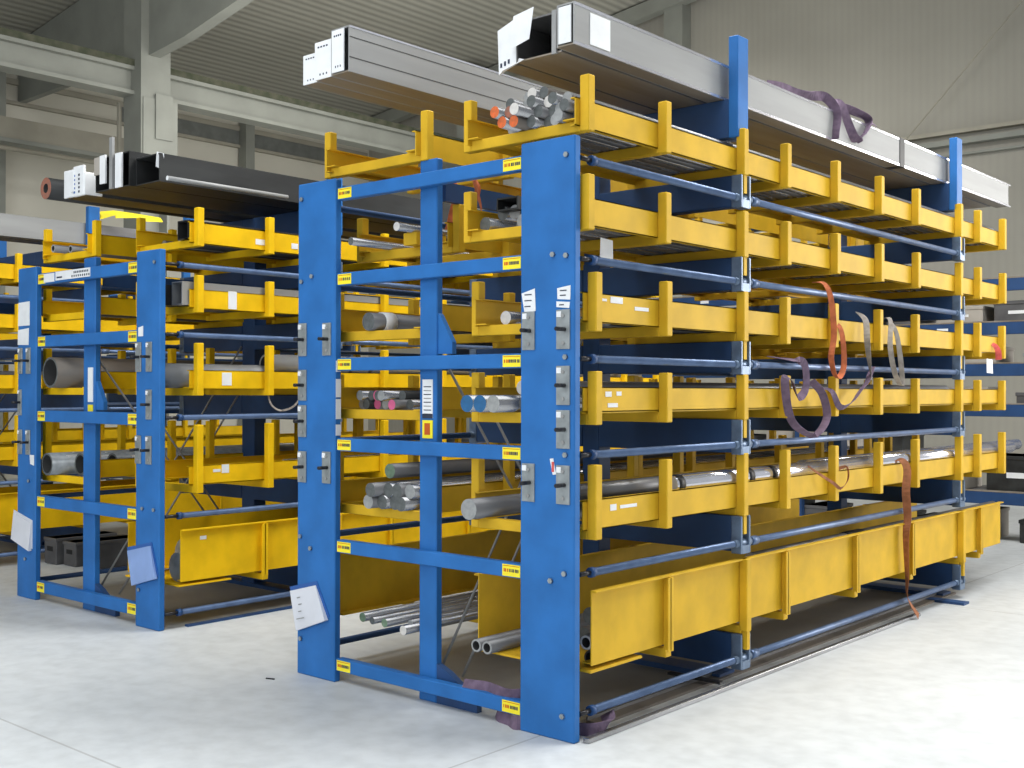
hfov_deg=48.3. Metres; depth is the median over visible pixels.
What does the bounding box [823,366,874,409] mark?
strap
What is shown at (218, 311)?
bar
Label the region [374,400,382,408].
bar
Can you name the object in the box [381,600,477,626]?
bar
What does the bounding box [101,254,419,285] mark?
pipe
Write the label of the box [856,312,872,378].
strap
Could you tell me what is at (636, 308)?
sticker
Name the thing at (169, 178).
bar
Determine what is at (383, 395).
bar
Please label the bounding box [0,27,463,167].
girder
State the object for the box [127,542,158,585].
pouch
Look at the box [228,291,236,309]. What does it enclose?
sticker
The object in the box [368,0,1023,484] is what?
wall
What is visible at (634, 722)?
rail
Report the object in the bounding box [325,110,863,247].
tray
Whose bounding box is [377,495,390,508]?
bar
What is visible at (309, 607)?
pouch
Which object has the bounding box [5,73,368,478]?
wall
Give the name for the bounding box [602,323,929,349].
bar
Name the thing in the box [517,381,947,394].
bar
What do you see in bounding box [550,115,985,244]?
bar
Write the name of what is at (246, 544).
tray
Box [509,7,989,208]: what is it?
metal beam
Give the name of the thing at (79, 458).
pipe
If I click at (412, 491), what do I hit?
bar
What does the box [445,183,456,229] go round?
strap
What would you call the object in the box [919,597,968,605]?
floor plate
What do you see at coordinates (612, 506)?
sticker
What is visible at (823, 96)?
strap
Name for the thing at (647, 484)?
bar
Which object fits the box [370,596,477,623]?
bar
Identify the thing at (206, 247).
bar
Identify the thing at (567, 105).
bar
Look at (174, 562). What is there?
roll
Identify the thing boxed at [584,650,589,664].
pipe
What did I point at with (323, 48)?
metal beam
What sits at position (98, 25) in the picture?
rafter
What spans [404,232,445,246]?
block
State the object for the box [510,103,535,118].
bar
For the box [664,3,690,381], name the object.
trim
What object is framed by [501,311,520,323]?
bar
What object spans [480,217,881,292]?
bar
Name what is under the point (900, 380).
strap
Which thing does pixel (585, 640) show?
pipe
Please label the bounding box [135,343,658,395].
tray
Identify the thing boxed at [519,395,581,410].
bar
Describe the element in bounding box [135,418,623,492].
tray
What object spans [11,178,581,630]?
rack
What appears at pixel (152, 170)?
metal beam
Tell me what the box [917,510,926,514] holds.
crate
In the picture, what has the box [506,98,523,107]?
bar
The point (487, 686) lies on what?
strap
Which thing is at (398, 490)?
bar
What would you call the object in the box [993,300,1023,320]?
crate
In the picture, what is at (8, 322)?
tray
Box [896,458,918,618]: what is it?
strap
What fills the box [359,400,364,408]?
bar
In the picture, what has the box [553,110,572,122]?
bar
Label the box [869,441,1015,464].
bar
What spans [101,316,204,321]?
bar
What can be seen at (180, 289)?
metal beam
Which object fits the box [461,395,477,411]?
bar
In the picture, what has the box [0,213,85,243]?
metal beam
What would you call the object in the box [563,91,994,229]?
bar
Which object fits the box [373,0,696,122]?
trim
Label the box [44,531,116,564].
storage bin
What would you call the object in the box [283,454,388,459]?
bar
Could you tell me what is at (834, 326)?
strap
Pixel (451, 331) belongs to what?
bar
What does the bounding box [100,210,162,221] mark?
sling
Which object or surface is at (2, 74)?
trim
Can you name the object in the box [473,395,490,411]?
bar
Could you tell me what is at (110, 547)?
storage bin
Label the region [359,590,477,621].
bar
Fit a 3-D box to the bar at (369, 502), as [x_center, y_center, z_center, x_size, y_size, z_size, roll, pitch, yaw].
[1.087,0.645,8.254,0.076,0.076,5.670,0,0,41]
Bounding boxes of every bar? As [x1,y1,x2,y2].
[0,371,42,374]
[101,315,218,321]
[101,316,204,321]
[166,176,288,198]
[179,240,453,277]
[183,249,449,277]
[194,245,475,276]
[204,309,298,316]
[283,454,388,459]
[348,237,798,298]
[357,390,370,399]
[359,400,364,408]
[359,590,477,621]
[362,312,799,352]
[363,399,375,408]
[363,495,378,508]
[365,446,826,496]
[368,390,419,399]
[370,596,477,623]
[374,390,412,400]
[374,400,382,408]
[377,390,408,400]
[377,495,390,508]
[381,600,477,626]
[382,401,389,409]
[384,447,826,496]
[385,442,826,477]
[388,399,414,409]
[390,496,396,509]
[392,446,849,497]
[393,222,446,237]
[396,496,419,510]
[399,390,419,398]
[400,610,477,634]
[405,446,863,498]
[406,399,419,409]
[408,606,477,623]
[451,331,619,340]
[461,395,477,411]
[461,493,520,519]
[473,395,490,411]
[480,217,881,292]
[487,395,520,412]
[490,106,505,118]
[497,116,910,234]
[498,206,516,222]
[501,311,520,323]
[505,106,512,117]
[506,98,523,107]
[508,130,903,235]
[509,115,918,233]
[509,205,520,219]
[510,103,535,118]
[516,224,893,292]
[517,214,911,291]
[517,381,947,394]
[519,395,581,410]
[526,116,971,245]
[527,87,539,96]
[527,95,544,107]
[534,105,549,118]
[539,86,564,98]
[544,96,552,107]
[544,116,976,245]
[548,92,562,104]
[548,105,555,115]
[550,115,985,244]
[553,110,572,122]
[559,98,574,113]
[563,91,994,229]
[579,625,590,641]
[580,232,917,291]
[580,238,899,292]
[580,469,726,503]
[580,504,581,519]
[580,621,588,627]
[581,230,929,290]
[583,607,590,624]
[593,228,934,289]
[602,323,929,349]
[602,326,693,333]
[605,324,935,349]
[667,671,723,684]
[672,456,872,488]
[714,292,769,299]
[745,501,994,556]
[797,439,1021,462]
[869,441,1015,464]
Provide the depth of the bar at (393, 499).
6.06 m
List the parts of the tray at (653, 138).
rail, rail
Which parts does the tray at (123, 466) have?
rail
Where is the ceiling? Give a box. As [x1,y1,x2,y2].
[0,0,647,116]
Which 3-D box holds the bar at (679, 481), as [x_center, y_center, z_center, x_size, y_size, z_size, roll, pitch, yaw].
[1.615,0.528,6.831,0.099,0.099,2.430,0,0,41]
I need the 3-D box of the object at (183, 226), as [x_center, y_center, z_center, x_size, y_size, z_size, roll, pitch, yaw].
[-0.395,-1.039,9.948,0.130,0.130,5.670,0,0,41]
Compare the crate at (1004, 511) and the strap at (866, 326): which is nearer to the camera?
the strap at (866, 326)
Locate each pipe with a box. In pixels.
[41,177,349,238]
[42,443,293,474]
[43,357,241,387]
[51,245,136,259]
[68,245,136,258]
[75,444,293,474]
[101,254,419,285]
[107,438,468,458]
[165,363,264,387]
[259,354,641,376]
[471,613,582,651]
[482,617,583,653]
[580,634,590,649]
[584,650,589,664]
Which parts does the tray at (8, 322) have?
rail, rail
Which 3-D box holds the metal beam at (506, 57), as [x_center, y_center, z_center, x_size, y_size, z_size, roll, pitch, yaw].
[1.963,-1.668,7.921,0.210,0.270,6.050,0,0,41]
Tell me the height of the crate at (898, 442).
0.594 m
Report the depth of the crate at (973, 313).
12.36 m
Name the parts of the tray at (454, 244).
rail, rail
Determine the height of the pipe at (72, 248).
0.060 m
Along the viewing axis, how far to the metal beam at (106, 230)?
11.38 m
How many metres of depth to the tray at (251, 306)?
8.21 m
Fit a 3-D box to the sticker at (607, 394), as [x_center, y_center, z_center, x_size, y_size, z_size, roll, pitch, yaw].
[0.456,0.048,5.390,0.002,0.025,0.050,0,0,41]
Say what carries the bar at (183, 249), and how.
in the tray at (201, 233)
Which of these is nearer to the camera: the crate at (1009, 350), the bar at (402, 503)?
the bar at (402, 503)
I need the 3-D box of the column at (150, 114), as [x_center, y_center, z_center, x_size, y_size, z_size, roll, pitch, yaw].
[-5.751,-2.411,17.993,0.720,8.200,0.650,0,0,41]
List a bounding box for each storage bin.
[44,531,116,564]
[63,535,120,566]
[100,535,127,568]
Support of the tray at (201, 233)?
on the rack at (148, 341)
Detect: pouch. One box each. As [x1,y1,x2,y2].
[11,510,32,550]
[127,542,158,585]
[290,581,329,630]
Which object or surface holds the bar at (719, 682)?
on the channel
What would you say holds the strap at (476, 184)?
hanging from the rack at (551, 358)
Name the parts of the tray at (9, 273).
rail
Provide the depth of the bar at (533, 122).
6.20 m
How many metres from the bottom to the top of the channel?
0.030 m
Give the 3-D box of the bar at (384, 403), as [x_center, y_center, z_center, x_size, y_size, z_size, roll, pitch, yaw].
[1.113,0.127,8.338,0.056,0.056,5.514,0,0,41]
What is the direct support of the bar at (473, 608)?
in the tray at (366, 583)
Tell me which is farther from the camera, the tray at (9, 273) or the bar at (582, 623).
the tray at (9, 273)
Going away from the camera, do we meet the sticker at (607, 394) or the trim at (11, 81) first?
the sticker at (607, 394)
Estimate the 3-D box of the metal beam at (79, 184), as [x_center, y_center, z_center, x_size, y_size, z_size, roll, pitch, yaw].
[-1.242,-1.450,10.512,0.296,0.219,5.932,0,0,41]
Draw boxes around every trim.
[0,72,5,480]
[0,115,123,163]
[6,77,367,164]
[238,123,254,425]
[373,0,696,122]
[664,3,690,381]
[774,119,1023,173]
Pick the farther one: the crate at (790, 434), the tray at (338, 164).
the crate at (790, 434)
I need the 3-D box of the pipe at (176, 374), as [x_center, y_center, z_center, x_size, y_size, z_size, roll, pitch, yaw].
[-1.839,-0.054,8.454,0.170,0.170,1.810,0,0,41]
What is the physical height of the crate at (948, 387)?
0.190 m
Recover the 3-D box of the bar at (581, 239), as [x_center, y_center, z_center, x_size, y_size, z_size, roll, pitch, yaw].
[1.946,-0.776,7.837,0.072,0.072,5.590,0,0,41]
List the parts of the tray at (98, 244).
rail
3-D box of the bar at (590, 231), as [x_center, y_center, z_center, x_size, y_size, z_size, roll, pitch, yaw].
[2.100,-0.777,7.682,0.072,0.072,5.622,0,0,41]
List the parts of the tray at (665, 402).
rail, rail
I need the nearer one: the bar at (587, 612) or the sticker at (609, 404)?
the sticker at (609, 404)
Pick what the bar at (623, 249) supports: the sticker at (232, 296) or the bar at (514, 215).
the bar at (514, 215)
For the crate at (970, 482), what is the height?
0.430 m
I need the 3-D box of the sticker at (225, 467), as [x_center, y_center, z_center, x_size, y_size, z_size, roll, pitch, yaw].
[-2.000,0.590,7.960,0.002,0.060,0.060,0,0,41]
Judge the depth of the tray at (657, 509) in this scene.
6.57 m
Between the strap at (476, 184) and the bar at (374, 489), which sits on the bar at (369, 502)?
the bar at (374, 489)
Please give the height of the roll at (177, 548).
0.260 m
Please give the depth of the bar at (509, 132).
6.55 m
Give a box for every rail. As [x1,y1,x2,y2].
[185,605,291,626]
[583,613,920,743]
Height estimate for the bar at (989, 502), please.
0.107 m
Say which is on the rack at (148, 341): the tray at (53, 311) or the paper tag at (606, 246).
the tray at (53, 311)
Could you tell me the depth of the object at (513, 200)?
5.66 m
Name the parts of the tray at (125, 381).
rail, rail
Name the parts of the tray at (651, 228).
rail, rail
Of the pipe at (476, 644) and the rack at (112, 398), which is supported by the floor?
the rack at (112, 398)
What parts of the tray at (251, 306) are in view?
rail, rail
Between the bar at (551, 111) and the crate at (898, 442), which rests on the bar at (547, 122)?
the bar at (551, 111)
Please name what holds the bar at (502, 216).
on the bar at (486, 223)
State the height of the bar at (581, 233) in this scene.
0.072 m
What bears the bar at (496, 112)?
on the bar at (509, 132)
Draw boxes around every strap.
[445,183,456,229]
[462,679,520,698]
[472,180,481,210]
[495,709,614,735]
[767,80,841,139]
[767,356,830,437]
[812,281,846,378]
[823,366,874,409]
[835,99,876,142]
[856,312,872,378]
[886,317,904,385]
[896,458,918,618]
[991,343,1001,359]
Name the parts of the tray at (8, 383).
rail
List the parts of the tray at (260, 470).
rail, rail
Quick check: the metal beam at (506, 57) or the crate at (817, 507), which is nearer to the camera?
the metal beam at (506, 57)
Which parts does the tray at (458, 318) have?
rail, rail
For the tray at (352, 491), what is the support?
on the rack at (551, 358)
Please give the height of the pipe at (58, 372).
0.230 m
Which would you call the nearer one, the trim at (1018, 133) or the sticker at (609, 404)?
the sticker at (609, 404)
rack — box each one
[0,206,360,556]
[0,272,190,479]
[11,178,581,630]
[293,35,965,743]
[641,276,1023,515]
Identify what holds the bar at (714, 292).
on the tray at (454, 244)
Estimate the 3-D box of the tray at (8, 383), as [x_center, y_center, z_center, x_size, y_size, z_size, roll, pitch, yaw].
[-3.323,-0.027,12.329,0.784,0.458,5.820,0,0,41]
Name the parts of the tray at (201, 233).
rail, rail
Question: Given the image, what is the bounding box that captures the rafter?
[18,0,253,102]
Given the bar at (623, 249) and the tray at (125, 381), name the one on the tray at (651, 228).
the bar at (623, 249)
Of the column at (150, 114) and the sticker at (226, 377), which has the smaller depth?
the sticker at (226, 377)
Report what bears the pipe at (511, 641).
in the tray at (643, 609)
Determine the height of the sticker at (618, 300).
0.030 m
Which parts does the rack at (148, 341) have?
crank plate, crank plate, crank plate, crank plate, crank plate, post, drive rod, drive rod, crank plate, crank plate, crank plate, crank plate, crank plate, post, drive rod, arm, arm, arm, arm, drive rod, drive rod, drive rod, drive rod, arm, drive rod, plate, arm, arm, arm, arm, arm, arm, drive rod, stop post, drive rod, arm, arm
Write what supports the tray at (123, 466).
on the rack at (148, 341)
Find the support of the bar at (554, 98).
on the bar at (551, 111)
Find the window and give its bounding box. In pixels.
[122,107,324,160]
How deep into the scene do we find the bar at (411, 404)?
6.16 m
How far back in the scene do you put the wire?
17.43 m
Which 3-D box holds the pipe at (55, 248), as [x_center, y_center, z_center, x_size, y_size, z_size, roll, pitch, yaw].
[-1.615,-1.002,10.669,0.060,0.060,5.580,0,0,41]
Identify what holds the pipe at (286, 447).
in the tray at (123, 466)
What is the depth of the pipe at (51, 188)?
8.47 m
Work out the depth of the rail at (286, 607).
8.00 m
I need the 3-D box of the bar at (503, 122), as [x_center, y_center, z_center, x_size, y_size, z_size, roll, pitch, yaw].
[1.917,-1.221,7.659,0.056,0.056,6.000,0,0,41]
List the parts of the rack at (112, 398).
drive rod, arm, arm, arm, drive rod, arm, stop post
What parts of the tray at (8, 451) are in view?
rail, rail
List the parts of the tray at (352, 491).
rail, rail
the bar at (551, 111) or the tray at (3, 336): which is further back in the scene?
the tray at (3, 336)
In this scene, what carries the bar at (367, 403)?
in the tray at (451, 396)
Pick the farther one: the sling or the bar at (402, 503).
the sling
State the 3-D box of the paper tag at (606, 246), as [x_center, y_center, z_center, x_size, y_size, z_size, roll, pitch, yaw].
[0.457,-0.654,5.513,0.006,0.100,0.110,0,0,41]
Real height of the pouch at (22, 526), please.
0.294 m
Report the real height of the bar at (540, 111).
0.056 m
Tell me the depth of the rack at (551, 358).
6.25 m
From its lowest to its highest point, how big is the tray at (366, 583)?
0.497 m
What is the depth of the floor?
5.99 m
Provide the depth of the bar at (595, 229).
6.27 m
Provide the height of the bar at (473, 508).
0.104 m
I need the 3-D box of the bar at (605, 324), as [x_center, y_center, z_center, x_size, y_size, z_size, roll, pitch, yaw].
[2.240,-0.307,7.721,0.060,0.060,5.375,0,0,41]
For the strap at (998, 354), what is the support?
hanging from the tray at (776, 330)
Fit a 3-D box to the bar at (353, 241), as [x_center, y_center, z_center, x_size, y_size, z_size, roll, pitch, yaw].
[0.984,-0.761,8.347,0.044,0.044,5.680,0,0,41]
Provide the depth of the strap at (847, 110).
7.55 m
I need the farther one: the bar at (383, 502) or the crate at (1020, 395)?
the crate at (1020, 395)
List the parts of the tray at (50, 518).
panel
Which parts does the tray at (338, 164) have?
rail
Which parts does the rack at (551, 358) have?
crank plate, crank plate, crank plate, crank plate, crank plate, crank plate, drive rod, drive rod, drive rod, drive rod, drive rod, arm, crank plate, crank plate, arm, arm, arm, arm, crank plate, crank plate, crank plate, crank plate, drive rod, plate, arm, arm, arm, arm, arm, arm, arm, stop post, drive rod, drive rod, drive rod, drive rod, drive rod, drive rod, arm, arm, arm, arm, arm, arm, arm, arm, plate, arm, arm, stop post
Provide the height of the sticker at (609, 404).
0.020 m
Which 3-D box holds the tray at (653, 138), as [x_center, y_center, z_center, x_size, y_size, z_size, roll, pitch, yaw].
[1.956,-1.220,7.645,0.784,0.358,5.870,0,0,41]
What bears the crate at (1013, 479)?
on the rack at (981, 494)
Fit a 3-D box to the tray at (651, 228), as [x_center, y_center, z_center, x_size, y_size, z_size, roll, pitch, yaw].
[1.956,-0.767,7.643,0.784,0.355,5.870,0,0,41]
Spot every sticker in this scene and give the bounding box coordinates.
[222,373,231,384]
[222,464,228,472]
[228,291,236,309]
[256,239,264,244]
[291,243,297,248]
[605,392,611,396]
[608,403,617,406]
[610,297,622,303]
[610,504,616,510]
[620,503,636,508]
[635,307,648,311]
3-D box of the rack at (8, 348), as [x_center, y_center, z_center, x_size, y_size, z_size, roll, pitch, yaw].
[-4.150,-0.020,12.345,2.046,3.360,4.940,0,0,41]
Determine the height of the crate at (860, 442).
0.584 m
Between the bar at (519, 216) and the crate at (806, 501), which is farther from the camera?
the crate at (806, 501)
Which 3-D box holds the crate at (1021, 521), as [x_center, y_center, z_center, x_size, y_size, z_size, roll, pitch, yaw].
[5.804,1.554,12.013,0.716,0.245,0.616,0,0,41]
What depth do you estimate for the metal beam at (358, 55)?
6.16 m
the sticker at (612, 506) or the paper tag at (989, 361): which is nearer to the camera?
the sticker at (612, 506)
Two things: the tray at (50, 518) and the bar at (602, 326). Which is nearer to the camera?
the bar at (602, 326)
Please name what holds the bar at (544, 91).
on the bar at (533, 101)
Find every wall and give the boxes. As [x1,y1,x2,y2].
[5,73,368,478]
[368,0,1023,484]
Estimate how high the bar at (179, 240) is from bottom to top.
0.060 m
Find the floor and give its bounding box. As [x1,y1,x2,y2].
[0,478,1023,767]
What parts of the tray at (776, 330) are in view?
rail, rail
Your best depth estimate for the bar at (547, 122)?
6.25 m
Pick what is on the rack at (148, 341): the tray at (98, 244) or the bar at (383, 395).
the tray at (98, 244)
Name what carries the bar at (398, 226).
on the block
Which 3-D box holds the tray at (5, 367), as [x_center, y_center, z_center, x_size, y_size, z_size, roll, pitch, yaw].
[-5.998,-0.019,14.649,0.784,0.458,5.820,0,0,41]
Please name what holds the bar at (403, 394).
on the bar
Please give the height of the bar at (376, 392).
0.056 m
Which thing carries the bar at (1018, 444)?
on the bar at (580, 504)
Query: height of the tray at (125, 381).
0.458 m
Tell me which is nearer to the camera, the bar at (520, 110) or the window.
the bar at (520, 110)
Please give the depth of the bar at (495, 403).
5.48 m
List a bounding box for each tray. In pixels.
[0,253,419,299]
[0,304,419,350]
[0,333,242,357]
[0,354,116,393]
[0,412,241,442]
[0,415,419,466]
[0,476,365,535]
[3,365,8,370]
[42,289,271,328]
[42,348,360,394]
[42,418,491,484]
[43,220,469,295]
[125,503,495,586]
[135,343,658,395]
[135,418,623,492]
[136,207,658,297]
[136,275,446,323]
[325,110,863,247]
[340,430,883,520]
[340,499,798,622]
[341,292,863,359]
[341,374,883,419]
[357,204,863,306]
[464,73,1006,252]
[464,173,1006,308]
[471,432,1005,539]
[472,272,1005,368]
[472,371,1005,437]
[474,501,1003,673]
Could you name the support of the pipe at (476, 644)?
in the tray at (643, 609)
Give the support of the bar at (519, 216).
on the tray at (651, 228)
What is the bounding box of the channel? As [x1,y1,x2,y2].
[586,589,955,722]
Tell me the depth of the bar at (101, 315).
9.42 m
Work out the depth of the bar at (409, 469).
6.55 m
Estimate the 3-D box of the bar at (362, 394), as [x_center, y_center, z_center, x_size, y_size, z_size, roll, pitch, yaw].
[0.960,0.079,8.464,0.056,0.056,5.526,0,0,41]
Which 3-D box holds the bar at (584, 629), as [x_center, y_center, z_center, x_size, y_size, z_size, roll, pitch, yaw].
[2.058,1.291,7.737,0.090,0.090,5.172,0,0,41]
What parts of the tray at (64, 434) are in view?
rail, rail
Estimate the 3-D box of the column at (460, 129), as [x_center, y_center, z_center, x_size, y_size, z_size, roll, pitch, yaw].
[-0.804,-2.371,23.696,0.720,8.200,0.650,0,0,41]
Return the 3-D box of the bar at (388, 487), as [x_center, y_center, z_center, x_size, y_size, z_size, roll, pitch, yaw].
[1.187,0.579,8.194,0.076,0.076,5.630,0,0,41]
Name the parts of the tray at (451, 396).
rail, rail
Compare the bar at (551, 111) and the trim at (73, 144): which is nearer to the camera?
the bar at (551, 111)
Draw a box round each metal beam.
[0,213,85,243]
[0,213,177,244]
[64,165,403,238]
[94,137,446,240]
[136,152,477,228]
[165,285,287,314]
[172,281,469,306]
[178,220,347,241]
[303,53,463,125]
[315,39,497,125]
[331,25,542,120]
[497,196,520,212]
[498,21,891,189]
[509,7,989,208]
[557,1,1009,207]
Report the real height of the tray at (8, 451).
0.565 m
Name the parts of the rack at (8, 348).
stop post, arm, arm, arm, arm, arm, drive rod, plate, drive rod, arm, arm, arm, arm, drive rod, arm, arm, drive rod, stop post, drive rod, drive rod, drive rod, arm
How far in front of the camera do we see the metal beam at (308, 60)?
6.25 m
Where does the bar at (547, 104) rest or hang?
on the bar at (540, 111)
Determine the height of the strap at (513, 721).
0.119 m
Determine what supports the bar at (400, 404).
in the tray at (451, 396)
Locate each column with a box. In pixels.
[117,0,177,478]
[450,125,484,431]
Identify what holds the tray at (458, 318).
on the rack at (551, 358)
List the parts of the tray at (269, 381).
rail, rail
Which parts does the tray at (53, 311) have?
rail, rail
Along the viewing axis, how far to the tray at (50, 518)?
11.17 m
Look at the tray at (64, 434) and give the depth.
15.12 m
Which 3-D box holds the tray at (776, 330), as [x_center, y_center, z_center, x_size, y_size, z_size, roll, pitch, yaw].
[1.968,-0.313,7.656,0.784,0.374,5.790,0,0,41]
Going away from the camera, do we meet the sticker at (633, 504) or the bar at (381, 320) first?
the sticker at (633, 504)
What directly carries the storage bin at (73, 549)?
on the floor
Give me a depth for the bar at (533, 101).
5.38 m
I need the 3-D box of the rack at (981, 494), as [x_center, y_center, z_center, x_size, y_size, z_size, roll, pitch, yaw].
[4.857,0.255,12.961,9.090,2.850,0.983,0,0,41]
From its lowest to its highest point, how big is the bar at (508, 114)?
0.056 m
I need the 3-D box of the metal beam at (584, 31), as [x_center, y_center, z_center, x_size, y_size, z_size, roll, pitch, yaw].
[2.293,-1.669,7.702,0.113,0.207,6.248,0,0,41]
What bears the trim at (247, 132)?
attached to the wall at (25, 173)
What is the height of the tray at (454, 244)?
0.355 m
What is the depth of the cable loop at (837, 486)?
7.07 m
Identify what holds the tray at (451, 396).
on the rack at (551, 358)
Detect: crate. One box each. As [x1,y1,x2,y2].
[754,434,765,439]
[766,430,812,438]
[804,499,814,503]
[804,501,852,514]
[847,432,873,447]
[874,435,924,450]
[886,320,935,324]
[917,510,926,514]
[937,306,993,322]
[948,387,997,388]
[963,477,981,488]
[965,347,1014,362]
[987,453,1023,491]
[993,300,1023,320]
[1000,506,1009,536]
[1015,392,1023,402]
[1018,519,1023,542]
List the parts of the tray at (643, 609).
plate, panel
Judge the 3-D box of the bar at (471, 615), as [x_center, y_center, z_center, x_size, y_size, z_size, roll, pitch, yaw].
[1.268,1.312,8.125,0.050,0.050,5.620,0,0,41]
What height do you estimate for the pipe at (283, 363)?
0.156 m
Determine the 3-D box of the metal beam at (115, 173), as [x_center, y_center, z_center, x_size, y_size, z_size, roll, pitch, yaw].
[-0.868,-1.526,10.198,0.450,0.360,5.918,0,0,41]
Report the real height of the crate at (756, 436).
0.521 m
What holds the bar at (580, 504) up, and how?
on the tray at (657, 509)
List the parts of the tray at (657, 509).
rail, rail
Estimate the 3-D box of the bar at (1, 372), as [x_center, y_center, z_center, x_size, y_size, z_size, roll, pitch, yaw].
[-3.175,-0.029,12.465,0.160,0.160,5.100,0,0,41]
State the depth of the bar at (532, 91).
5.43 m
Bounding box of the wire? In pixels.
[905,0,1022,139]
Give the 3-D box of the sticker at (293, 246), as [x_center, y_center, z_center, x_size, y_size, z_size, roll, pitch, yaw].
[-1.604,-1.017,8.422,0.002,0.040,0.060,0,0,41]
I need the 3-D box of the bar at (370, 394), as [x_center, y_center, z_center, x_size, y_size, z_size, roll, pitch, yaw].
[1.014,0.079,8.440,0.056,0.056,5.490,0,0,41]
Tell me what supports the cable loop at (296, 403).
hanging from the tray at (269, 381)
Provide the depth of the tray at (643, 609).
6.58 m
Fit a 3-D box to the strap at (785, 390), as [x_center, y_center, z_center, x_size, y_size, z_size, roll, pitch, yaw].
[1.704,0.081,6.789,0.166,0.489,0.557,0,0,41]
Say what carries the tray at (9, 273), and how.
on the rack at (8, 348)
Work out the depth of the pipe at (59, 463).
8.69 m
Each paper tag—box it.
[600,238,612,258]
[987,359,992,373]
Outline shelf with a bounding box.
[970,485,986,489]
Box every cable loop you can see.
[268,395,297,410]
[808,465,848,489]
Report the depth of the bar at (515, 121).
6.22 m
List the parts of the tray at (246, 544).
plate, panel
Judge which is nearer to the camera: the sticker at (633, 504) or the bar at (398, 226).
the sticker at (633, 504)
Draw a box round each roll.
[169,552,179,581]
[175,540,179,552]
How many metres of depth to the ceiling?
21.42 m
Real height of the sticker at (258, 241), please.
0.040 m

